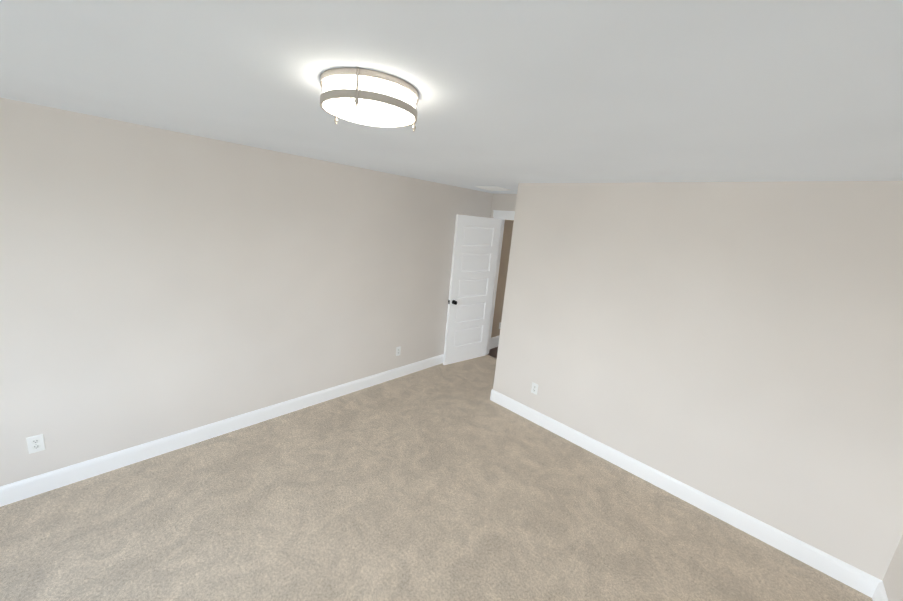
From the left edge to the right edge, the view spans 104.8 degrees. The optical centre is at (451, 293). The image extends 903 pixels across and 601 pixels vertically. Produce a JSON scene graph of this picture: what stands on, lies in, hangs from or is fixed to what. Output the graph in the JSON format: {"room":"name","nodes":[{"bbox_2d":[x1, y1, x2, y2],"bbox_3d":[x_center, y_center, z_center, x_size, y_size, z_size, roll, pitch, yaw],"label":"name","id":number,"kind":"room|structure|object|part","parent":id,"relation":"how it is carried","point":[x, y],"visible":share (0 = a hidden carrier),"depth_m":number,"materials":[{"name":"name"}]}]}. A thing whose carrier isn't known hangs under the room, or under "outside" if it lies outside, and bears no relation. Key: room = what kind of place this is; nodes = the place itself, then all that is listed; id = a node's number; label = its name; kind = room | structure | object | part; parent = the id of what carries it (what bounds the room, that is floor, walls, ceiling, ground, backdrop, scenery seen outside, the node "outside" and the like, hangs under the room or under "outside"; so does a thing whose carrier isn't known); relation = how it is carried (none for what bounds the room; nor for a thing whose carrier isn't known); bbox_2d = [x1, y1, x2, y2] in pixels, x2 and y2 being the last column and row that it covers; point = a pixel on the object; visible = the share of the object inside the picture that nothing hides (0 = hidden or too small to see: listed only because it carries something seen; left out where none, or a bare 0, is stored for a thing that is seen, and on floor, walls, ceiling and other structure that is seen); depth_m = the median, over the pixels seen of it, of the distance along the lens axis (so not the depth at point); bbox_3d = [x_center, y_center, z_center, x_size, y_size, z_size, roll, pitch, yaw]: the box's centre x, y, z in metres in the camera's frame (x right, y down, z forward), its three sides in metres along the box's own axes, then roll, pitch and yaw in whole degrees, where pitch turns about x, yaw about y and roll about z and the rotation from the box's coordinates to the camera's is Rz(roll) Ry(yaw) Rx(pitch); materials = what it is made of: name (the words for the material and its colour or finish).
{"room":"empty bedroom","nodes":[
{"label":"empty bedroom","id":0,"kind":"room"},
{"bbox_2d":[0,97,513,486],"bbox_3d":[-0.790,-0.112,3.977,0.160,2.420,8.070,16,16,42],"label":"wall","id":1,"kind":"structure","parent":0,"point":[157,283],"depth_m":2.63,"materials":[{"name":"beige paint"}]},
{"bbox_2d":[26,434,45,453],"bbox_3d":[-2.666,0.963,2.230,0.007,0.115,0.070,16,16,42],"label":"electrical outlet","id":2,"kind":"object","parent":1,"relation":"attached to","point":[36,443],"visible":1,"depth_m":2.23,"materials":[{"name":"white plastic"}]},
{"bbox_2d":[0,354,443,506],"bbox_3d":[-1.583,1.108,3.421,0.030,0.130,5.720,16,16,42],"label":"baseboard","id":3,"kind":"structure","parent":1,"relation":"attached to","point":[29,487],"depth_m":2.80,"materials":[{"name":"white paint"}]},
{"bbox_2d":[396,346,400,355],"bbox_3d":[-0.658,0.711,4.307,0.007,0.115,0.070,16,16,42],"label":"electrical outlet","id":4,"kind":"object","parent":1,"relation":"attached to","point":[398,350],"visible":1,"depth_m":4.30,"materials":[{"name":"white plastic"}]},
{"bbox_2d":[490,335,499,348],"bbox_3d":[1.182,0.737,6.225,0.014,0.188,1.950,16,16,42],"label":"baseboard","id":5,"kind":"structure","parent":1,"relation":"attached to","point":[494,342],"depth_m":5.71,"materials":[{"name":"white paint"}]},
{"bbox_2d":[0,355,872,600],"bbox_3d":[-0.191,1.615,2.088,4.250,0.060,5.890,16,16,42],"label":"floor carpet","id":6,"kind":"object","parent":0,"point":[448,482],"visible":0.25,"depth_m":2.30,"materials":[{"name":"beige carpet"}]},
{"bbox_2d":[0,0,902,193],"bbox_3d":[0.786,-0.917,2.353,4.250,0.100,8.070,16,16,42],"label":"ceiling","id":7,"kind":"structure","parent":0,"point":[513,94],"depth_m":1.08,"materials":[{"name":"white paint"}]},
{"bbox_2d":[320,67,418,131],"bbox_3d":[-0.290,-0.672,1.241,0.343,0.110,0.341,16,16,42],"label":"ceiling light","id":8,"kind":"object","parent":7,"relation":"attached to","point":[367,97],"visible":1,"depth_m":1.12,"materials":[{"name":"silver metal"}]},
{"bbox_2d":[476,186,509,190],"bbox_3d":[0.510,-1.281,4.230,0.310,0.015,0.310,16,16,42],"label":"ceiling vent","id":9,"kind":"object","parent":7,"relation":"in","point":[493,188],"visible":1,"depth_m":4.18,"materials":[{"name":"white plastic"}]},
{"bbox_2d":[487,347,497,357],"bbox_3d":[1.973,1.079,5.564,2.410,0.056,2.180,16,16,42],"label":"floor","id":10,"kind":"structure","parent":0,"point":[493,352],"depth_m":5.55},
{"bbox_2d":[490,194,516,217],"bbox_3d":[0.922,-0.155,4.920,1.095,2.420,0.120,16,16,42],"label":"wall","id":11,"kind":"structure","parent":0,"point":[503,202],"depth_m":4.88,"materials":[{"name":"beige paint"}]},
{"bbox_2d":[486,210,514,354],"bbox_3d":[0.928,-0.038,4.929,1.026,2.188,0.180,16,16,42],"label":"door frame","id":12,"kind":"structure","parent":11,"relation":"attached to","point":[495,283],"depth_m":5.13,"materials":[{"name":"white paint"}]},
{"bbox_2d":[443,215,500,364],"bbox_3d":[0.288,-0.035,4.897,0.810,2.058,0.149,-4,15,-39],"label":"door","id":13,"kind":"structure","parent":12,"relation":"in","point":[475,251],"depth_m":4.86,"materials":[{"name":"white paint"}]},
{"bbox_3d":[0.001,0.107,4.702,0.103,0.062,0.149,-4,15,-39],"label":"knob","id":14,"kind":"part","parent":13,"relation":"part of","materials":[{"name":"black metal"}]},
{"bbox_2d":[493,181,902,580],"bbox_3d":[2.051,0.316,3.181,3.035,2.420,1.130,16,16,42],"label":"wall","id":15,"kind":"structure","parent":0,"point":[738,346],"depth_m":2.45,"materials":[{"name":"beige paint"}]},
{"bbox_2d":[531,382,537,394],"bbox_3d":[0.864,0.985,3.618,0.070,0.115,0.007,16,16,42],"label":"outlet","id":16,"kind":"object","parent":15,"relation":"attached to","point":[534,389],"visible":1,"depth_m":3.61,"materials":[{"name":"white plastic"}]},
{"bbox_2d":[490,389,875,595],"bbox_3d":[1.498,1.466,3.059,2.909,0.130,0.014,16,16,42],"label":"baseboard","id":17,"kind":"structure","parent":15,"relation":"attached to","point":[871,586],"depth_m":2.62,"materials":[{"name":"white paint"}]},
{"bbox_2d":[883,534,902,600],"bbox_3d":[1.030,0.880,0.076,0.120,2.420,4.830,16,16,42],"label":"wall","id":18,"kind":"structure","parent":0,"point":[893,581],"depth_m":1.96,"materials":[{"name":"beige paint"}]},
{"bbox_2d":[868,578,887,600],"bbox_3d":[0.922,1.977,0.399,0.014,0.130,4.710,16,16,42],"label":"baseboard","id":19,"kind":"structure","parent":18,"relation":"attached to","point":[878,593],"depth_m":2.06,"materials":[{"name":"white paint"}]}
]}

